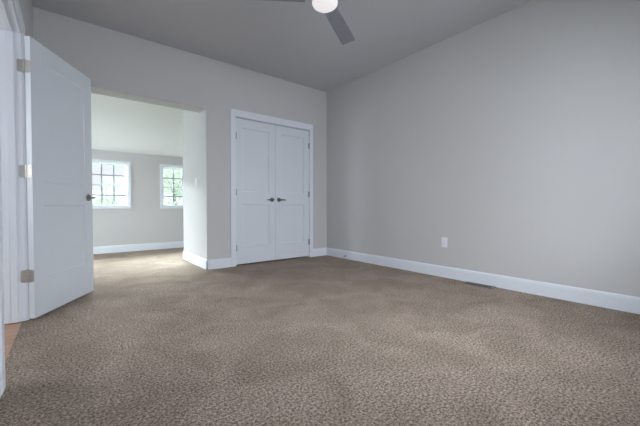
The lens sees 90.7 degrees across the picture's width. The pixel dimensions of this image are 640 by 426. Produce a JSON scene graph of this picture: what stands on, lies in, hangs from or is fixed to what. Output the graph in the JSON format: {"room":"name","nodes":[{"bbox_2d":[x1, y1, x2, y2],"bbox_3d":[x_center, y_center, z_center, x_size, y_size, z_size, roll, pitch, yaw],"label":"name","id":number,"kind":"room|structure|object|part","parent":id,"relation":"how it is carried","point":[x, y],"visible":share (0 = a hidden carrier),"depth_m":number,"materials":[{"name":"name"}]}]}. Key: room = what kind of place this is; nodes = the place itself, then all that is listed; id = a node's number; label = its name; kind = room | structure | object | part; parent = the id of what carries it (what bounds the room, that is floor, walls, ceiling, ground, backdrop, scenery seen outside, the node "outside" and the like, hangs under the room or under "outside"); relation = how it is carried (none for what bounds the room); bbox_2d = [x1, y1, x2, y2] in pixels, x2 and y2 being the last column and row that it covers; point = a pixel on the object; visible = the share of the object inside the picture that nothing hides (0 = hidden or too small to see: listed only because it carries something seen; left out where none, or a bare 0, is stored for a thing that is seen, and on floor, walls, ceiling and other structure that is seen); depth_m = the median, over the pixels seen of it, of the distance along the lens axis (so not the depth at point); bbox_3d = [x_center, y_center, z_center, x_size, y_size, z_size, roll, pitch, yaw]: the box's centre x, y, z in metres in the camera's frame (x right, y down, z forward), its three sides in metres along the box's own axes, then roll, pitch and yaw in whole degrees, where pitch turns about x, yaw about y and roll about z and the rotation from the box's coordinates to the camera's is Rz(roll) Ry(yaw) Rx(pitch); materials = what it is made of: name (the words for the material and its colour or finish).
{"room":"empty bedroom","nodes":[
{"label":"empty bedroom","id":0,"kind":"room"},
{"bbox_2d":[18,0,32,37],"bbox_3d":[-1.419,-0.578,1.274,0.115,2.745,4.478,-1,1,-38],"label":"wall","id":1,"kind":"structure","parent":0,"point":[26,7],"depth_m":2.63,"materials":[{"name":"beige paint"}]},
{"bbox_2d":[0,0,29,394],"bbox_3d":[-1.828,-0.280,1.796,0.151,2.130,1.244,-1,1,-38],"label":"door frame","id":2,"kind":"structure","parent":1,"relation":"attached to","point":[14,294],"depth_m":2.21,"materials":[{"name":"white wood"}]},
{"bbox_2d":[17,36,95,318],"bbox_3d":[-2.142,-0.256,2.639,0.162,2.023,0.796,0,1,-9],"label":"door","id":3,"kind":"structure","parent":1,"relation":"in","point":[57,171],"depth_m":2.54,"materials":[{"name":"white wood"}]},
{"bbox_2d":[91,93,182,156],"bbox_3d":[-3.315,-1.622,4.505,6.630,1.085,2.485,-1,1,-38],"label":"ceiling","id":4,"kind":"structure","parent":0,"point":[117,124],"depth_m":5.44,"materials":[{"name":"white paint"}]},
{"bbox_2d":[92,149,183,246],"bbox_3d":[-4.086,-0.192,5.412,6.510,1.810,0.150,-1,1,-38],"label":"wall","id":5,"kind":"structure","parent":0,"point":[145,222],"depth_m":5.90,"materials":[{"name":"beige paint"}]},
{"bbox_2d":[92,159,130,208],"bbox_3d":[-3.784,-0.505,5.635,0.694,0.858,0.166,-1,1,-38],"label":"window","id":6,"kind":"structure","parent":5,"relation":"in","point":[126,164],"depth_m":5.69,"materials":[{"name":"white wood"}]},
{"bbox_2d":[92,186,125,204],"bbox_3d":[-3.785,-0.318,5.641,0.548,0.336,0.012,-1,1,-38],"label":"grille","id":7,"kind":"object","parent":6,"relation":"attached to","point":[101,194],"depth_m":5.66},
{"bbox_2d":[92,164,125,184],"bbox_3d":[-3.804,-0.678,5.658,0.548,0.368,0.012,-1,1,-38],"label":"grille","id":8,"kind":"object","parent":6,"relation":"attached to","point":[101,174],"depth_m":5.71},
{"bbox_3d":[-3.786,-0.318,5.642,0.588,0.376,0.026,-1,1,-38],"label":"sash","id":9,"kind":"part","parent":6,"relation":"part of","materials":[{"name":"clear glass"}]},
{"bbox_3d":[-3.805,-0.678,5.659,0.588,0.408,0.026,-1,1,-38],"label":"sash","id":10,"kind":"part","parent":6,"relation":"part of","materials":[{"name":"clear glass"}]},
{"bbox_2d":[93,241,183,253],"bbox_3d":[-3.996,0.649,5.396,6.410,0.128,0.014,-1,1,-38],"label":"baseboard","id":11,"kind":"structure","parent":5,"relation":"attached to","point":[178,244],"depth_m":5.86,"materials":[{"name":"white wood"}]},
{"bbox_2d":[160,164,182,208],"bbox_3d":[-2.858,-0.520,6.367,0.694,0.858,0.166,-1,1,-38],"label":"window","id":12,"kind":"structure","parent":5,"relation":"in","point":[162,166],"depth_m":6.24,"materials":[{"name":"white wood"}]},
{"bbox_3d":[-2.861,-0.332,6.374,0.588,0.376,0.026,-1,1,-38],"label":"sash","id":13,"kind":"part","parent":12,"relation":"part of","materials":[{"name":"clear glass"}]},
{"bbox_3d":[-2.879,-0.693,6.391,0.588,0.408,0.026,-1,1,-38],"label":"sash","id":14,"kind":"part","parent":12,"relation":"part of","materials":[{"name":"clear glass"}]},
{"bbox_2d":[163,169,182,186],"bbox_3d":[-2.878,-0.693,6.390,0.548,0.368,0.012,-1,1,-38],"label":"grille","id":15,"kind":"object","parent":12,"relation":"attached to","point":[172,178],"depth_m":6.34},
{"bbox_2d":[164,188,182,204],"bbox_3d":[-2.860,-0.332,6.373,0.548,0.336,0.012,-1,1,-38],"label":"grille","id":16,"kind":"object","parent":12,"relation":"attached to","point":[173,196],"depth_m":6.32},
{"bbox_2d":[33,7,326,259],"bbox_3d":[-2.515,-0.620,3.417,6.510,2.745,0.244,-1,1,-38],"label":"wall","id":17,"kind":"structure","parent":0,"point":[117,64],"depth_m":4.11,"materials":[{"name":"beige paint"}]},
{"bbox_2d":[206,257,230,269],"bbox_3d":[-1.345,0.673,4.205,0.334,0.128,0.014,-1,1,-38],"label":"baseboard","id":18,"kind":"structure","parent":17,"relation":"attached to","point":[223,262],"depth_m":4.20,"materials":[{"name":"white wood"}]},
{"bbox_2d":[236,118,275,263],"bbox_3d":[-0.908,-0.299,4.524,0.631,2.016,0.098,-1,1,-38],"label":"door","id":19,"kind":"structure","parent":17,"relation":"in","point":[255,141],"depth_m":4.53,"materials":[{"name":"white wood"}]},
{"bbox_2d":[230,108,312,266],"bbox_3d":[-0.700,-0.348,4.763,1.396,2.148,0.128,-1,1,-38],"label":"door frame","id":20,"kind":"structure","parent":17,"relation":"attached to","point":[234,113],"depth_m":4.42,"materials":[{"name":"white wood"}]},
{"bbox_2d":[275,125,309,259],"bbox_3d":[-0.411,-0.307,4.917,0.631,2.016,0.098,-1,1,-38],"label":"door","id":21,"kind":"structure","parent":17,"relation":"in","point":[292,146],"depth_m":4.91,"materials":[{"name":"white wood"}]},
{"bbox_2d":[313,248,326,256],"bbox_3d":[-0.007,0.652,5.264,0.288,0.128,0.014,-1,1,-38],"label":"baseboard","id":22,"kind":"structure","parent":17,"relation":"attached to","point":[319,251],"depth_m":5.25,"materials":[{"name":"white wood"}]},
{"bbox_2d":[183,110,200,256],"bbox_3d":[-1.090,-0.656,5.235,2.018,2.745,0.838,-1,1,-38],"label":"wall","id":23,"kind":"structure","parent":0,"point":[191,120],"depth_m":4.59,"materials":[{"name":"beige paint"}]},
{"bbox_2d":[183,251,207,269],"bbox_3d":[-1.806,0.667,4.530,0.014,0.128,1.096,-1,1,-38],"label":"baseboard","id":24,"kind":"structure","parent":23,"relation":"attached to","point":[201,262],"depth_m":4.45,"materials":[{"name":"white wood"}]},
{"bbox_2d":[32,0,532,91],"bbox_3d":[-0.532,-2.040,2.027,5.330,0.150,4.842,-1,1,-38],"label":"ceiling","id":25,"kind":"structure","parent":0,"point":[295,42],"depth_m":3.39,"materials":[{"name":"paint"}]},
{"bbox_2d":[266,0,354,44],"bbox_3d":[0.122,-1.771,2.329,1.206,0.400,1.097,-1,1,-38],"label":"ceiling fan","id":26,"kind":"object","parent":25,"relation":"hanging from","point":[344,34],"visible":1,"depth_m":2.64,"materials":[{"name":"metal"}]},
{"bbox_3d":[-0.373,-1.637,2.391,0.525,0.032,0.135,0,1,-5],"label":"blade","id":27,"kind":"part","parent":26,"relation":"part of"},
{"bbox_3d":[0.037,-1.598,2.428,0.198,0.050,0.198,-1,1,-38],"label":"lamp shade","id":28,"kind":"part","parent":26,"relation":"part of","materials":[{"name":"white glass"}]},
{"bbox_3d":[0.185,-1.646,2.812,0.135,0.032,0.525,0,1,21],"label":"blade","id":29,"kind":"part","parent":26,"relation":"part of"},
{"bbox_2d":[0,247,639,425],"bbox_3d":[-1.772,0.843,2.668,6.510,0.150,7.257,-1,1,-38],"label":"floor","id":30,"kind":"structure","parent":0,"point":[160,338],"depth_m":1.78,"materials":[{"name":"beige carpet"}]},
{"bbox_2d":[463,281,495,288],"bbox_3d":[1.654,0.750,3.288,0.100,0.010,0.300,-1,1,-38],"label":"floor vent","id":31,"kind":"object","parent":30,"relation":"in","point":[467,282],"visible":1,"depth_m":3.27,"materials":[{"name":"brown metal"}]},
{"bbox_2d":[467,282,490,287],"bbox_3d":[1.654,0.751,3.288,0.064,0.005,0.264,-1,1,-38],"label":"grille","id":32,"kind":"object","parent":31,"relation":"attached to","point":[469,283],"depth_m":3.28,"materials":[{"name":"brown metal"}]},
{"bbox_2d":[327,0,639,296],"bbox_3d":[0.740,-0.644,4.646,0.120,2.745,7.327,-1,1,-38],"label":"wall","id":33,"kind":"structure","parent":0,"point":[512,138],"depth_m":3.13,"materials":[{"name":"beige paint"}]},
{"bbox_2d":[442,237,446,246],"bbox_3d":[1.446,0.341,3.670,0.009,0.114,0.070,-1,1,-38],"label":"wall outlet","id":34,"kind":"object","parent":33,"relation":"attached to","point":[444,239],"visible":1,"depth_m":3.67,"materials":[{"name":"white plastic"}]},
{"bbox_2d":[326,248,639,313],"bbox_3d":[1.497,0.685,3.607,0.014,0.128,4.478,-1,1,-38],"label":"baseboard","id":35,"kind":"structure","parent":33,"relation":"attached to","point":[620,302],"depth_m":3.10,"materials":[{"name":"white wood"}]},
{"label":"outside","id":36,"kind":"structure","parent":0,"visible":0},
{"bbox_3d":[-34.755,2.778,60.112,160.000,0.300,122.693,-1,1,-38],"label":"ground","id":37,"kind":"structure","parent":36,"visible":0},
{"bbox_2d":[92,184,124,204],"bbox_3d":[-19.004,0.332,28.381,5.492,5.853,4.822,1,1,29],"label":"tree","id":38,"kind":"object","parent":37,"relation":"on","point":[110,201],"visible":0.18,"depth_m":28.13,"materials":[{"name":"green plant"}]},
{"bbox_2d":[116,187,125,204],"bbox_3d":[-22.267,-0.170,37.206,4.664,6.506,4.251,1,1,36],"label":"tree","id":39,"kind":"object","parent":37,"relation":"on","point":[124,190],"visible":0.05,"depth_m":36.43,"materials":[{"name":"green plant"}]},
{"bbox_2d":[92,190,181,204],"bbox_3d":[-44.897,-2.203,72.835,160.000,9.755,60.000,-1,1,-38],"label":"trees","id":40,"kind":"object","parent":37,"relation":"on","point":[93,191],"visible":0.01,"depth_m":83.11,"materials":[{"name":"green plant"}]},
{"bbox_2d":[163,169,181,204],"bbox_3d":[-14.386,-1.065,31.439,3.805,8.527,4.227,0,1,-6],"label":"tree","id":41,"kind":"object","parent":37,"relation":"on","point":[176,191],"visible":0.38,"depth_m":31.44,"materials":[{"name":"green plant"}]}
]}

